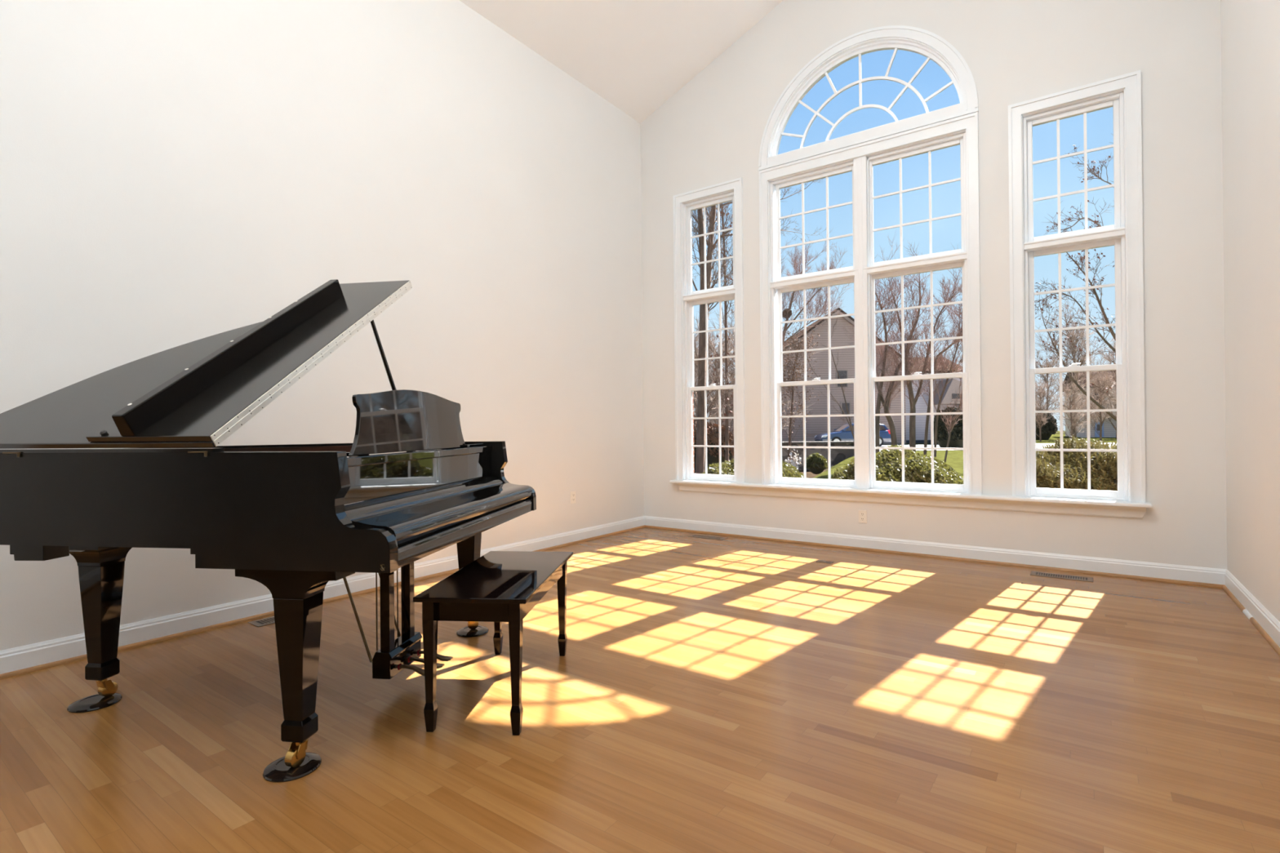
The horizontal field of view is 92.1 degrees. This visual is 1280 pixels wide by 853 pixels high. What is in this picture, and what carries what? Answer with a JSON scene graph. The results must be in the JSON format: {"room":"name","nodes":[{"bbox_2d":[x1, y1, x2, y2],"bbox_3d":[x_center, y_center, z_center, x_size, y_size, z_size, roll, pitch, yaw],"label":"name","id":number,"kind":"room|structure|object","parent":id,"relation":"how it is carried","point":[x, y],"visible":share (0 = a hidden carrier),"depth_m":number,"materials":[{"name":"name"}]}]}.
{"room":"music room","nodes":[
{"label":"music room","id":0,"kind":"room"},
{"bbox_2d":[0,0,644,650],"bbox_3d":[-2.813,-1.147,2.938,0.150,4.521,9.770,-1,0,36],"label":"wall","id":1,"kind":"structure","parent":0,"point":[174,173],"depth_m":3.91,"materials":[{"name":"white paint"}]},
{"bbox_2d":[0,515,644,674],"bbox_3d":[-2.716,1.054,2.897,0.015,0.118,9.500,-1,0,36],"label":"baseboard","id":2,"kind":"structure","parent":1,"relation":"attached to","point":[26,656],"depth_m":3.44,"materials":[{"name":"white paint"}]},
{"bbox_2d":[0,524,644,679],"bbox_3d":[-2.708,1.103,2.882,0.014,0.018,9.485,-1,0,36],"label":"trim","id":3,"kind":"structure","parent":1,"relation":"attached to","point":[23,671],"depth_m":3.38,"materials":[{"name":"brown wood"}]},
{"bbox_2d":[570,491,575,503],"bbox_3d":[-0.629,0.668,5.816,0.010,0.114,0.072,-1,0,36],"label":"wall outlet","id":4,"kind":"object","parent":1,"relation":"attached to","point":[572,493],"visible":1,"depth_m":5.81,"materials":[{"name":"white plastic"}]},
{"bbox_2d":[459,0,782,123],"bbox_3d":[-0.839,-3.829,1.596,4.971,1.121,9.910,-1,0,36],"label":"ceiling","id":5,"kind":"structure","parent":0,"point":[635,55],"depth_m":5.70,"materials":[{"name":"paint"}]},
{"bbox_2d":[0,527,1279,852],"bbox_3d":[-0.827,1.152,1.535,4.971,0.120,9.790,-1,0,36],"label":"floor","id":6,"kind":"structure","parent":0,"point":[731,694],"depth_m":2.22,"materials":[{"name":"brown wood"}]},
{"bbox_2d":[66,693,122,713],"bbox_3d":[-2.175,1.097,2.464,0.165,0.018,0.165,-1,0,36],"label":"cup","id":7,"kind":"object","parent":6,"relation":"on","point":[95,702],"visible":0.9,"depth_m":2.44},
{"bbox_2d":[247,610,323,626],"bbox_3d":[-2.058,1.106,3.594,0.135,0.004,0.360,-1,0,36],"label":"floor vent","id":8,"kind":"object","parent":6,"relation":"in","point":[268,620],"visible":0.38,"depth_m":3.49,"materials":[{"name":"beige metal"}]},
{"bbox_2d":[257,617,274,623],"bbox_3d":[-2.058,1.106,3.594,0.083,0.003,0.270,-1,0,36],"label":"grille","id":9,"kind":"object","parent":8,"relation":"attached to","point":[269,620],"depth_m":3.51,"materials":[{"name":"beige metal"}]},
{"bbox_2d":[262,751,321,782],"bbox_3d":[-1.114,1.086,1.980,0.165,0.018,0.165,-1,0,36],"label":"cup","id":10,"kind":"object","parent":6,"relation":"on","point":[277,771],"visible":0.69,"depth_m":1.94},
{"bbox_2d":[0,279,536,767],"bbox_3d":[-1.512,0.168,2.668,1.720,1.829,1.516,-1,0,8],"label":"grand piano","id":11,"kind":"object","parent":10,"relation":"on","point":[277,516],"visible":0.94,"depth_m":2.05,"materials":[{"name":"black paint"}]},
{"bbox_2d":[346,445,492,466],"bbox_3d":[-1.029,0.119,2.633,0.308,0.030,1.357,-1,0,8],"label":"shelf","id":12,"kind":"object","parent":11,"relation":"attached to","point":[391,457],"depth_m":2.48,"materials":[{"name":"black paint"}]},
{"bbox_2d":[456,625,488,637],"bbox_3d":[-0.892,1.087,3.292,0.165,0.018,0.165,-1,0,36],"label":"cup","id":13,"kind":"object","parent":6,"relation":"on","point":[465,632],"visible":0.89,"depth_m":3.25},
{"bbox_2d":[413,551,573,735],"bbox_3d":[-0.562,0.848,2.581,0.410,0.487,0.830,-1,0,5],"label":"piano bench","id":14,"kind":"object","parent":6,"relation":"on","point":[497,587],"visible":1,"depth_m":2.24,"materials":[{"name":"paint"}]},
{"bbox_2d":[688,534,726,540],"bbox_3d":[0.663,1.087,6.066,0.370,0.004,0.130,-1,0,36],"label":"floor vent","id":15,"kind":"object","parent":6,"relation":"in","point":[691,535],"visible":1,"depth_m":6.05,"materials":[{"name":"beige metal"}]},
{"bbox_2d":[693,534,720,538],"bbox_3d":[0.663,1.087,6.066,0.282,0.003,0.078,-1,0,36],"label":"grille","id":16,"kind":"object","parent":15,"relation":"attached to","point":[695,535],"depth_m":6.07,"materials":[{"name":"brown wood"}]},
{"bbox_2d":[816,560,834,564],"bbox_3d":[1.470,1.075,4.909,0.124,0.006,0.070,-1,0,36],"label":"floor plate","id":17,"kind":"object","parent":6,"relation":"on","point":[818,561],"visible":1,"depth_m":4.89,"materials":[{"name":"beige metal"}]},
{"bbox_2d":[1030,571,1093,582],"bbox_3d":[2.980,1.061,4.367,0.365,0.004,0.135,-1,0,36],"label":"floor vent","id":18,"kind":"object","parent":6,"relation":"in","point":[1033,573],"visible":1,"depth_m":4.36,"materials":[{"name":"beige metal"}]},
{"bbox_2d":[1037,572,1085,580],"bbox_3d":[2.980,1.061,4.367,0.279,0.003,0.083,-1,0,36],"label":"grille","id":19,"kind":"object","parent":18,"relation":"attached to","point":[1042,574],"depth_m":4.37,"materials":[{"name":"beige metal"}]},
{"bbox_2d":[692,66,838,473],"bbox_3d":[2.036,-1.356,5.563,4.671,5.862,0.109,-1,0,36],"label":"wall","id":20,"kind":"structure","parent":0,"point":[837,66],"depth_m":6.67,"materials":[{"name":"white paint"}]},
{"bbox_2d":[640,0,1226,569],"bbox_3d":[1.960,-1.606,5.462,4.671,5.362,0.140,-1,0,36],"label":"wall","id":21,"kind":"structure","parent":0,"point":[710,131],"depth_m":4.75,"materials":[{"name":"white paint"}]},
{"bbox_2d":[680,189,737,482],"bbox_3d":[0.745,-0.897,6.348,0.630,2.909,0.162,-1,0,36],"label":"window","id":22,"kind":"structure","parent":21,"relation":"in","point":[690,298],"depth_m":6.42,"materials":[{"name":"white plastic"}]},
{"bbox_2d":[690,203,733,289],"bbox_3d":[0.741,-1.849,6.358,0.496,0.861,0.014,-1,0,36],"label":"grille","id":23,"kind":"object","parent":22,"relation":"attached to","point":[704,205],"depth_m":6.39,"materials":[{"name":"white plastic"}]},
{"bbox_2d":[691,389,733,475],"bbox_3d":[0.748,0.058,6.337,0.496,0.873,0.014,-1,0,36],"label":"grille","id":24,"kind":"object","parent":22,"relation":"attached to","point":[705,417],"depth_m":6.38,"materials":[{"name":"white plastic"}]},
{"bbox_2d":[693,301,734,386],"bbox_3d":[0.762,-0.850,6.372,0.496,0.866,0.014,-1,0,36],"label":"grille","id":25,"kind":"object","parent":22,"relation":"attached to","point":[696,303],"depth_m":6.41,"materials":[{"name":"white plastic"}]},
{"bbox_2d":[672,177,745,483],"bbox_3d":[0.691,-0.938,6.274,0.792,2.991,0.026,-1,0,36],"label":"trim","id":26,"kind":"structure","parent":21,"relation":"attached to","point":[736,184],"depth_m":6.14,"materials":[{"name":"white paint"}]},
{"bbox_2d":[858,510,866,523],"bbox_3d":[1.945,0.788,5.392,0.072,0.114,0.010,-1,0,36],"label":"wall outlet","id":27,"kind":"object","parent":21,"relation":"attached to","point":[862,513],"visible":1,"depth_m":5.39,"materials":[{"name":"white plastic"}]},
{"bbox_2d":[768,37,965,157],"bbox_3d":[1.948,-2.859,5.465,1.700,0.988,0.142,-1,0,36],"label":"window","id":28,"kind":"structure","parent":21,"relation":"in","point":[888,43],"depth_m":5.47,"materials":[{"name":"white plastic"}]},
{"bbox_2d":[758,25,978,170],"bbox_3d":[1.899,-2.951,5.398,1.864,0.967,0.026,-1,0,36],"label":"trim","id":29,"kind":"structure","parent":21,"relation":"attached to","point":[948,51],"depth_m":5.30,"materials":[{"name":"white paint"}]},
{"bbox_2d":[768,129,969,493],"bbox_3d":[1.971,-0.911,5.467,1.700,2.909,0.164,-1,0,36],"label":"window","id":30,"kind":"structure","parent":21,"relation":"in","point":[864,273],"depth_m":5.39,"materials":[{"name":"white plastic"}]},
{"bbox_2d":[779,176,853,274],"bbox_3d":[1.625,-1.859,5.724,0.696,0.861,0.014,-1,0,36],"label":"grille","id":31,"kind":"object","parent":30,"relation":"attached to","point":[802,181],"depth_m":5.73,"materials":[{"name":"white plastic"}]},
{"bbox_2d":[780,383,854,479],"bbox_3d":[1.631,0.048,5.703,0.696,0.873,0.014,-1,0,36],"label":"grille","id":32,"kind":"object","parent":30,"relation":"attached to","point":[828,415],"depth_m":5.75,"materials":[{"name":"white plastic"}]},
{"bbox_2d":[781,285,854,381],"bbox_3d":[1.646,-0.860,5.737,0.696,0.866,0.014,-1,0,36],"label":"grille","id":33,"kind":"object","parent":30,"relation":"attached to","point":[803,287],"depth_m":5.79,"materials":[{"name":"white plastic"}]},
{"bbox_2d":[872,151,960,257],"bbox_3d":[2.329,-1.867,5.219,0.696,0.861,0.014,-1,0,36],"label":"grille","id":34,"kind":"object","parent":30,"relation":"attached to","point":[900,157],"depth_m":5.22,"materials":[{"name":"white plastic"}]},
{"bbox_2d":[874,271,962,375],"bbox_3d":[2.350,-0.867,5.232,0.696,0.866,0.014,-1,0,36],"label":"grille","id":35,"kind":"object","parent":30,"relation":"attached to","point":[904,273],"depth_m":5.28,"materials":[{"name":"white plastic"}]},
{"bbox_2d":[874,378,963,483],"bbox_3d":[2.335,0.040,5.198,0.696,0.873,0.014,-1,0,36],"label":"grille","id":36,"kind":"object","parent":30,"relation":"attached to","point":[902,414],"depth_m":5.24,"materials":[{"name":"white plastic"}]},
{"bbox_2d":[759,111,982,494],"bbox_3d":[1.918,-0.959,5.393,1.858,3.006,0.026,-1,0,36],"label":"trim","id":37,"kind":"structure","parent":21,"relation":"attached to","point":[969,122],"depth_m":5.01,"materials":[{"name":"white paint"}]},
{"bbox_2d":[669,480,1152,519],"bbox_3d":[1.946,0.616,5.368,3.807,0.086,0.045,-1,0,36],"label":"trim","id":38,"kind":"structure","parent":21,"relation":"attached to","point":[1007,505],"depth_m":5.04,"materials":[{"name":"white paint"}]},
{"bbox_2d":[644,524,1223,587],"bbox_3d":[1.932,1.066,5.381,4.641,0.018,0.014,-1,0,36],"label":"trim","id":39,"kind":"structure","parent":21,"relation":"attached to","point":[650,526],"depth_m":4.89,"materials":[{"name":"brown wood"}]},
{"bbox_2d":[644,515,1226,585],"bbox_3d":[1.940,1.016,5.393,4.671,0.118,0.015,-1,0,36],"label":"baseboard","id":40,"kind":"structure","parent":21,"relation":"attached to","point":[1170,571],"depth_m":4.89,"materials":[{"name":"white paint"}]},
{"bbox_2d":[1021,88,1129,502],"bbox_3d":[3.214,-0.925,4.576,0.630,2.909,0.162,-1,0,36],"label":"window","id":41,"kind":"structure","parent":21,"relation":"in","point":[1115,234],"depth_m":4.54,"materials":[{"name":"white plastic"}]},
{"bbox_2d":[1032,112,1114,233],"bbox_3d":[3.210,-1.877,4.586,0.496,0.861,0.014,-1,0,36],"label":"grille","id":42,"kind":"object","parent":41,"relation":"attached to","point":[1057,117],"depth_m":4.58,"materials":[{"name":"white plastic"}]},
{"bbox_2d":[1034,248,1115,367],"bbox_3d":[3.231,-0.877,4.600,0.496,0.866,0.014,-1,0,36],"label":"grille","id":43,"kind":"object","parent":41,"relation":"attached to","point":[1059,251],"depth_m":4.62,"materials":[{"name":"white plastic"}]},
{"bbox_2d":[1035,371,1117,489],"bbox_3d":[3.216,0.030,4.565,0.496,0.873,0.014,-1,0,36],"label":"grille","id":44,"kind":"object","parent":41,"relation":"attached to","point":[1060,411],"depth_m":4.57,"materials":[{"name":"white plastic"}]},
{"bbox_2d":[1008,70,1146,502],"bbox_3d":[3.160,-0.965,4.502,0.792,2.991,0.026,-1,0,36],"label":"trim","id":45,"kind":"structure","parent":21,"relation":"attached to","point":[1131,82],"depth_m":4.32,"materials":[{"name":"white paint"}]},
{"bbox_2d":[1220,0,1279,622],"bbox_3d":[1.104,-1.191,0.127,0.150,4.521,9.770,-1,0,36],"label":"wall","id":46,"kind":"structure","parent":0,"point":[1251,28],"depth_m":3.35,"materials":[{"name":"white paint"}]},
{"bbox_2d":[1222,585,1245,611],"bbox_3d":[3.627,1.046,3.776,0.014,0.018,0.645,-1,0,36],"label":"trim","id":47,"kind":"structure","parent":46,"relation":"attached to","point":[1224,588],"depth_m":3.75,"materials":[{"name":"brown wood"}]},
{"bbox_2d":[1242,608,1253,619],"bbox_3d":[3.387,1.047,3.440,0.014,0.018,0.180,-1,0,36],"label":"trim","id":48,"kind":"structure","parent":46,"relation":"attached to","point":[1245,611],"depth_m":3.44,"materials":[{"name":"white paint"}]},
{"bbox_2d":[1224,569,1279,647],"bbox_3d":[1.066,1.011,0.182,0.015,0.118,9.500,-1,0,36],"label":"baseboard","id":49,"kind":"structure","parent":46,"relation":"attached to","point":[1260,613],"depth_m":3.34,"materials":[{"name":"white paint"}]},
{"bbox_2d":[1249,617,1279,655],"bbox_3d":[0.810,1.063,-0.151,0.014,0.018,8.660,-1,0,36],"label":"trim","id":50,"kind":"structure","parent":46,"relation":"attached to","point":[1261,630],"depth_m":3.09,"materials":[{"name":"brown wood"}]},
{"label":"outside","id":51,"kind":"structure","parent":0,"visible":0},
{"bbox_2d":[879,442,1116,451],"bbox_3d":[29.856,1.184,37.445,34.500,0.112,10.000,-1,0,0],"label":"driveway","id":52,"kind":"structure","parent":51,"point":[1039,446],"depth_m":38.71,"materials":[{"name":"concrete"}]},
{"bbox_2d":[814,422,891,446],"bbox_3d":[13.674,0.525,39.565,4.539,1.517,1.840,-1,0,0],"label":"car","id":53,"kind":"object","parent":52,"relation":"on","point":[843,433],"visible":0.54,"depth_m":38.70,"materials":[{"name":"blue paint"}]},
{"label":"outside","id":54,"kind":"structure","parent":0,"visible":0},
{"bbox_2d":[693,431,1116,479],"bbox_3d":[44.996,1.490,60.807,130.000,0.871,139.770,-1,0,36],"label":"lawn","id":55,"kind":"structure","parent":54,"point":[954,459],"depth_m":27.32,"materials":[{"name":"green plant"}]},
{"bbox_2d":[693,419,712,470],"bbox_3d":[2.915,0.882,29.944,2.117,2.576,2.160,0,0,-29],"label":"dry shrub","id":56,"kind":"object","parent":55,"relation":"on","point":[708,424],"visible":0.08,"depth_m":29.30,"materials":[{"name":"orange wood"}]},
{"bbox_2d":[693,306,724,413],"bbox_3d":[2.763,-2.698,36.974,5.224,9.056,3.674,-1,0,43],"label":"tree","id":57,"kind":"object","parent":55,"relation":"on","point":[713,340],"visible":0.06,"depth_m":36.37,"materials":[{"name":"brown plant"}]},
{"bbox_2d":[693,311,733,428],"bbox_3d":[3.632,-2.244,33.962,4.688,8.264,3.567,-1,0,36],"label":"tree","id":58,"kind":"object","parent":55,"relation":"on","point":[695,364],"visible":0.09,"depth_m":33.96,"materials":[{"name":"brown plant"}]},
{"bbox_2d":[693,310,735,426],"bbox_3d":[4.045,-2.166,32.065,3.416,7.982,4.481,-1,0,26],"label":"tree","id":59,"kind":"object","parent":55,"relation":"on","point":[711,347],"visible":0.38,"depth_m":31.42,"materials":[{"name":"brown plant"}]},
{"bbox_2d":[704,423,733,464],"bbox_3d":[3.476,0.873,27.658,1.772,2.114,1.762,-1,0,36],"label":"dry shrub","id":60,"kind":"object","parent":55,"relation":"on","point":[713,438],"visible":0.52,"depth_m":27.13,"materials":[{"name":"brown plant"}]},
{"bbox_2d":[705,204,735,461],"bbox_3d":[4.041,-5.701,25.832,3.566,16.213,3.930,0,0,-26],"label":"bare tree","id":61,"kind":"object","parent":55,"relation":"on","point":[727,411],"visible":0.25,"depth_m":25.94,"materials":[{"name":"brown plant"}]},
{"bbox_2d":[709,312,735,415],"bbox_3d":[5.784,-2.635,37.116,4.242,8.967,3.767,-1,0,23],"label":"tree","id":62,"kind":"object","parent":55,"relation":"on","point":[731,331],"visible":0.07,"depth_m":36.93,"materials":[{"name":"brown plant"}]},
{"bbox_2d":[701,458,808,478],"bbox_3d":[1.460,0.991,8.019,1.877,1.312,1.585,-1,0,36],"label":"round bush","id":63,"kind":"object","parent":55,"relation":"on","point":[788,470],"visible":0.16,"depth_m":7.86,"materials":[{"name":"green plant"}]},
{"bbox_2d":[691,178,829,474],"bbox_3d":[3.619,-6.245,23.529,6.988,16.909,4.496,-1,0,-8],"label":"bare tree","id":64,"kind":"object","parent":55,"relation":"on","point":[700,456],"visible":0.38,"depth_m":22.90,"materials":[{"name":"brown plant"}]},
{"bbox_2d":[721,306,822,429],"bbox_3d":[7.324,-3.415,33.663,6.048,10.484,4.254,-1,0,41],"label":"tree","id":65,"kind":"object","parent":55,"relation":"on","point":[788,402],"visible":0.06,"depth_m":33.66,"materials":[{"name":"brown plant"}]},
{"bbox_2d":[731,440,854,470],"bbox_3d":[7.807,1.560,30.026,6.625,1.640,0.500,-1,0,0],"label":"wall","id":66,"kind":"structure","parent":55,"relation":"on","point":[837,455],"depth_m":29.84,"materials":[{"name":"stone"}]},
{"bbox_2d":[784,448,801,468],"bbox_3d":[4.967,1.445,19.985,0.480,1.476,0.547,-1,0,36],"label":"flowering shrub","id":67,"kind":"object","parent":55,"relation":"on","point":[792,461],"visible":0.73,"depth_m":19.94,"materials":[{"name":"grey plant"}]},
{"bbox_2d":[781,315,820,463],"bbox_3d":[6.643,-1.464,27.317,2.878,7.300,3.413,-1,0,36],"label":"oak tree","id":68,"kind":"object","parent":55,"relation":"on","point":[793,373],"visible":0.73,"depth_m":26.86,"materials":[{"name":"brown plant"}]},
{"bbox_2d":[780,228,852,367],"bbox_3d":[7.872,-3.757,29.911,5.160,11.576,3.044,-1,0,7],"label":"bare tree","id":69,"kind":"object","parent":55,"relation":"on","point":[810,308],"visible":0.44,"depth_m":29.88,"materials":[{"name":"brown plant"}]},
{"bbox_2d":[782,308,792,318],"bbox_3d":[7.141,-5.492,29.986,0.516,0.536,0.518,-1,0,36],"label":"nest","id":70,"kind":"object","parent":69,"relation":"on","point":[789,313],"visible":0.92,"depth_m":29.85,"materials":[{"name":"brown plant"}]},
{"bbox_2d":[805,452,827,474],"bbox_3d":[6.856,1.434,23.991,0.858,0.859,0.881,-1,0,36],"label":"shrub","id":71,"kind":"object","parent":55,"relation":"on","point":[815,463],"visible":1,"depth_m":23.75,"materials":[{"name":"green plant"}]},
{"bbox_2d":[800,294,853,438],"bbox_3d":[7.388,-1.758,24.076,2.448,6.869,1.019,-1,0,7],"label":"bare sapling","id":72,"kind":"object","parent":55,"relation":"on","point":[843,390],"visible":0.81,"depth_m":23.99,"materials":[{"name":"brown plant"}]},
{"bbox_2d":[706,307,963,444],"bbox_3d":[14.942,-3.480,49.637,18.800,10.280,11.360,-1,0,0],"label":"house","id":73,"kind":"structure","parent":55,"relation":"on","point":[845,365],"depth_m":45.02,"materials":[{"name":"beige"}]},
{"bbox_2d":[951,393,962,399],"bbox_3d":[22.605,-2.151,43.984,0.700,0.350,0.060,-1,0,0],"label":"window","id":74,"kind":"structure","parent":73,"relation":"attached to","point":[953,395],"depth_m":43.95,"materials":[{"name":"glass"}]},
{"bbox_2d":[831,444,963,484],"bbox_3d":[2.910,0.914,6.976,1.669,1.419,1.562,-1,0,36],"label":"round bush","id":75,"kind":"object","parent":55,"relation":"on","point":[917,467],"visible":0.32,"depth_m":6.60,"materials":[{"name":"green plant"}]},
{"bbox_2d":[843,235,963,462],"bbox_3d":[9.490,-2.438,19.828,5.857,7.971,2.816,-1,0,-3],"label":"bare tree","id":76,"kind":"object","parent":55,"relation":"on","point":[892,387],"visible":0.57,"depth_m":19.93,"materials":[{"name":"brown plant"}]},
{"bbox_2d":[933,406,963,448],"bbox_3d":[17.656,0.194,34.965,2.221,2.685,2.228,-1,0,36],"label":"evergreen","id":77,"kind":"object","parent":55,"relation":"on","point":[956,441],"visible":0.4,"depth_m":34.37,"materials":[{"name":"green plant"}]},
{"bbox_2d":[1035,407,1057,439],"bbox_3d":[34.437,-0.073,53.471,2.965,3.233,2.985,-1,0,36],"label":"evergreen","id":78,"kind":"object","parent":55,"relation":"on","point":[1046,430],"visible":0.35,"depth_m":52.38,"materials":[{"name":"green plant"}]},
{"bbox_2d":[1035,373,1059,441],"bbox_3d":[31.232,-1.526,48.263,2.543,6.053,2.864,-1,0,8],"label":"tree","id":79,"kind":"object","parent":55,"relation":"on","point":[1040,418],"visible":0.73,"depth_m":48.14,"materials":[{"name":"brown plant"}]},
{"bbox_2d":[1035,342,1071,415],"bbox_3d":[40.186,-3.539,60.385,4.398,10.277,5.770,-1,0,14],"label":"tree","id":80,"kind":"object","parent":55,"relation":"on","point":[1047,365],"visible":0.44,"depth_m":60.70,"materials":[{"name":"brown plant"}]},
{"bbox_2d":[1049,372,1093,439],"bbox_3d":[32.045,-1.468,45.417,3.377,5.954,2.570,-1,0,21],"label":"tree","id":81,"kind":"object","parent":55,"relation":"on","point":[1073,393],"visible":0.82,"depth_m":45.46,"materials":[{"name":"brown plant"}]},
{"bbox_2d":[1034,134,1116,421],"bbox_3d":[10.493,-3.396,13.835,3.956,10.425,1.790,-1,0,-5],"label":"bare tree","id":82,"kind":"object","parent":55,"relation":"on","point":[1111,331],"visible":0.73,"depth_m":13.99,"materials":[{"name":"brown plant"}]},
{"bbox_2d":[1035,286,1116,439],"bbox_3d":[38.396,-5.485,53.092,5.822,14.349,8.277,-1,0,-15],"label":"tree","id":83,"kind":"object","parent":55,"relation":"on","point":[1081,335],"visible":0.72,"depth_m":53.85,"materials":[{"name":"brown plant"}]},
{"bbox_2d":[1035,435,1117,491],"bbox_3d":[3.984,0.836,5.521,2.090,1.525,1.413,-1,0,36],"label":"yew hedge","id":84,"kind":"object","parent":55,"relation":"on","point":[1104,464],"visible":0.25,"depth_m":5.27,"materials":[{"name":"green plant"}]},
{"bbox_2d":[1062,369,1116,437],"bbox_3d":[50.175,-2.495,60.791,13.100,7.100,9.800,-1,0,24],"label":"house","id":85,"kind":"structure","parent":55,"relation":"on","point":[1108,429],"depth_m":59.64,"materials":[{"name":"white"}]},
{"bbox_2d":[1071,355,1110,428],"bbox_3d":[44.343,-2.878,60.932,3.833,8.882,5.038,-1,0,3],"label":"tree","id":86,"kind":"object","parent":55,"relation":"on","point":[1095,356],"visible":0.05,"depth_m":60.74,"materials":[{"name":"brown plant"}]},
{"bbox_2d":[1077,356,1116,440],"bbox_3d":[35.553,-1.967,47.611,2.907,6.921,3.274,0,0,-45],"label":"tree","id":87,"kind":"object","parent":55,"relation":"on","point":[1105,378],"visible":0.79,"depth_m":47.63,"materials":[{"name":"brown plant"}]},
{"bbox_2d":[1084,339,1116,439],"bbox_3d":[41.486,-3.824,53.529,5.144,10.873,4.568,-1,0,37],"label":"tree","id":88,"kind":"object","parent":55,"relation":"on","point":[1114,342],"visible":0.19,"depth_m":53.80,"materials":[{"name":"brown plant"}]},
{"bbox_2d":[1105,377,1116,423],"bbox_3d":[33.634,-1.572,41.967,3.394,6.045,2.587,-1,0,15],"label":"tree","id":89,"kind":"object","parent":55,"relation":"on","point":[1113,406],"visible":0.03,"depth_m":42.64,"materials":[{"name":"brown plant"}]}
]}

